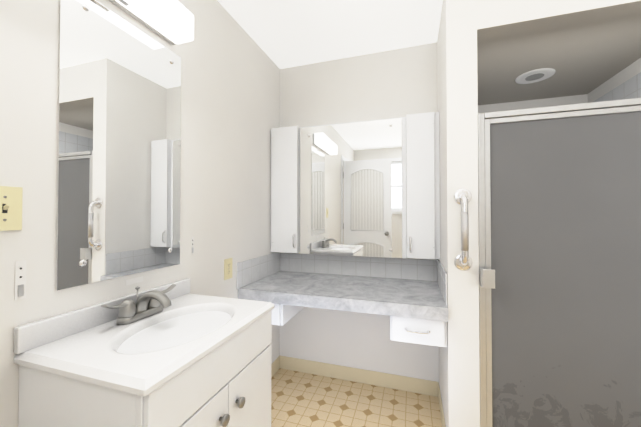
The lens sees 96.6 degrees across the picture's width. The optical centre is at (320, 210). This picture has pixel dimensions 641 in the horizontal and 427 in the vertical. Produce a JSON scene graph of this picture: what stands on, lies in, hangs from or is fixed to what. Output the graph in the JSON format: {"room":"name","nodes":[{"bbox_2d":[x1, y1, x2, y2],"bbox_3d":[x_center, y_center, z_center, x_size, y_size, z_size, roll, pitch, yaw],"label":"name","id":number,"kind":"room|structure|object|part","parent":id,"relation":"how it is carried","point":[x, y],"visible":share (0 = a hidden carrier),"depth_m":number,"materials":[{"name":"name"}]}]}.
{"room":"bathroom","nodes":[
{"label":"bathroom","id":0,"kind":"room"},
{"bbox_2d":[0,0,640,426],"bbox_3d":[-0.239,-0.017,0.514,3.870,2.510,4.640,0,-1,18],"label":"wall","id":1,"kind":"structure","parent":0,"point":[254,72],"depth_m":1.55,"materials":[{"name":"paint"}]},
{"bbox_2d":[0,186,22,230],"bbox_3d":[-0.820,-0.004,0.745,0.019,0.116,0.070,0,-1,18],"label":"switch plate","id":2,"kind":"object","parent":1,"relation":"attached to","point":[10,208],"visible":1,"depth_m":0.76,"materials":[{"name":"beige plastic"}]},
{"bbox_2d":[15,260,25,299],"bbox_3d":[-0.817,0.190,0.780,0.003,0.104,0.023,0,-1,18],"label":"plate","id":3,"kind":"object","parent":1,"relation":"attached to","point":[20,279],"depth_m":0.78,"materials":[{"name":"white plastic"}]},
{"bbox_2d":[56,0,180,289],"bbox_3d":[-0.716,-0.231,1.087,0.010,0.949,0.474,0,-1,18],"label":"mirror","id":4,"kind":"object","parent":1,"relation":"attached to","point":[119,151],"visible":1,"depth_m":1.02,"materials":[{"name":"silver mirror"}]},
{"bbox_2d":[126,276,142,284],"bbox_3d":[-0.715,0.272,1.100,0.002,0.020,0.070,0,-1,18],"label":"plate","id":5,"kind":"object","parent":1,"relation":"attached to","point":[139,279],"depth_m":1.10,"materials":[{"name":"white plastic"}]},
{"bbox_2d":[109,0,193,44],"bbox_3d":[-0.692,-0.793,0.971,0.132,0.124,0.612,0,-1,18],"label":"light","id":6,"kind":"object","parent":1,"relation":"attached to","point":[171,22],"visible":0.98,"depth_m":1.13,"materials":[{"name":"white paint"}]},
{"bbox_3d":[-0.671,-0.788,0.964,0.088,0.113,0.100,0,-1,18],"label":"trim","id":7,"kind":"part","parent":6,"relation":"part of","materials":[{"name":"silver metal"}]},
{"bbox_2d":[191,237,193,253],"bbox_3d":[-0.621,0.172,1.389,0.003,0.084,0.017,0,-1,18],"label":"plate","id":8,"kind":"object","parent":1,"relation":"attached to","point":[192,238],"depth_m":1.39,"materials":[{"name":"white plastic"}]},
{"bbox_2d":[224,258,231,279],"bbox_3d":[-0.533,0.339,1.654,0.007,0.116,0.070,0,-1,18],"label":"electrical outlet plate","id":9,"kind":"object","parent":1,"relation":"attached to","point":[227,268],"visible":1,"depth_m":1.64,"materials":[{"name":"beige plastic"}]},
{"bbox_2d":[271,355,280,377],"bbox_3d":[-0.477,1.207,1.814,0.008,0.100,0.979,0,-1,18],"label":"baseboard","id":10,"kind":"structure","parent":1,"relation":"attached to","point":[276,365],"depth_m":2.21,"materials":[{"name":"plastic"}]},
{"bbox_2d":[270,126,299,252],"bbox_3d":[-0.252,-0.149,2.177,0.224,0.928,0.204,0,-1,18],"label":"wall cabinet","id":11,"kind":"object","parent":1,"relation":"attached to","point":[284,189],"visible":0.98,"depth_m":2.10,"materials":[{"name":"white paint"}]},
{"bbox_3d":[-0.275,-0.134,2.091,0.185,0.819,0.026,0,-1,18],"label":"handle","id":12,"kind":"part","parent":11,"relation":"part of","materials":[{"name":"white wood"}]},
{"bbox_2d":[237,252,447,346],"bbox_3d":[0.144,0.507,1.835,1.182,0.368,0.594,0,-1,18],"label":"countertop","id":13,"kind":"structure","parent":1,"relation":"attached to","point":[408,297],"depth_m":1.75,"materials":[{"name":"grey stone"}]},
{"bbox_2d":[299,117,406,258],"bbox_3d":[0.223,-0.146,2.051,0.754,0.932,0.151,0,-1,18],"label":"mirror","id":14,"kind":"object","parent":1,"relation":"attached to","point":[352,188],"visible":0.96,"depth_m":1.97,"materials":[{"name":"silver mirror"}]},
{"bbox_2d":[281,356,435,396],"bbox_3d":[0.234,1.211,2.104,1.183,0.100,0.008,0,-1,18],"label":"baseboard","id":15,"kind":"structure","parent":1,"relation":"attached to","point":[409,384],"depth_m":2.08,"materials":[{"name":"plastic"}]},
{"bbox_2d":[406,112,439,258],"bbox_3d":[0.671,-0.154,1.880,0.200,0.928,0.204,0,-1,18],"label":"wall cabinet","id":16,"kind":"object","parent":1,"relation":"attached to","point":[423,182],"visible":0.98,"depth_m":1.81,"materials":[{"name":"white paint"}]},
{"bbox_3d":[0.634,-0.138,1.798,0.150,0.819,0.026,0,-1,18],"label":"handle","id":17,"kind":"part","parent":16,"relation":"part of","materials":[{"name":"white wood"}]},
{"bbox_2d":[436,382,445,426],"bbox_3d":[0.708,1.204,1.660,0.008,0.100,0.548,0,-1,18],"label":"baseboard","id":18,"kind":"structure","parent":1,"relation":"attached to","point":[438,394],"depth_m":1.75,"materials":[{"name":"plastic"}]},
{"bbox_2d":[454,188,471,269],"bbox_3d":[0.685,0.093,1.364,0.080,0.400,0.070,0,-1,18],"label":"grab rail","id":19,"kind":"object","parent":1,"relation":"attached to","point":[463,198],"visible":1,"depth_m":1.34,"materials":[{"name":"silver metal"}]},
{"bbox_2d":[515,68,555,83],"bbox_3d":[1.393,-0.867,1.860,0.212,0.008,0.212,0,-1,18],"label":"recessed light","id":20,"kind":"object","parent":1,"relation":"in","point":[534,76],"visible":1,"depth_m":1.84,"materials":[{"name":"white paint"}]},
{"bbox_2d":[478,98,640,426],"bbox_3d":[1.213,0.328,1.231,0.944,1.599,0.093,0,-1,18],"label":"shower door frame","id":21,"kind":"object","parent":1,"relation":"attached to","point":[486,272],"visible":1,"depth_m":1.37,"materials":[{"name":"metal"}]},
{"bbox_2d":[593,72,640,101],"bbox_3d":[1.380,0.236,1.749,0.945,2.040,1.088,0,-1,18],"label":"shower wall tiles","id":22,"kind":"structure","parent":1,"relation":"attached to","point":[630,88],"depth_m":1.74,"materials":[{"name":"white tile"}]},
{"bbox_2d":[271,368,441,426],"bbox_3d":[-0.239,1.263,0.496,3.870,0.050,4.640,0,-1,18],"label":"floor","id":23,"kind":"structure","parent":0,"point":[300,399],"depth_m":1.85,"materials":[{"name":"tile"}]},
{"bbox_2d":[14,278,274,426],"bbox_3d":[-0.499,0.761,0.981,0.480,0.968,0.620,0,-1,18],"label":"bathroom vanity","id":24,"kind":"object","parent":23,"relation":"on","point":[175,354],"visible":1,"depth_m":0.82,"materials":[{"name":"white paint"}]},
{"bbox_2d":[101,284,175,324],"bbox_3d":[-0.602,0.332,1.020,0.160,0.108,0.285,0,-1,18],"label":"faucet","id":25,"kind":"object","parent":24,"relation":"on","point":[154,305],"depth_m":1.01,"materials":[{"name":"silver metal"}]},
{"bbox_2d":[490,111,640,426],"bbox_3d":[1.220,0.326,1.252,0.844,1.499,0.006,0,-1,18],"label":"shower door","id":26,"kind":"structure","parent":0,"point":[566,259],"depth_m":1.28,"materials":[{"name":"grey glass"}]}
]}

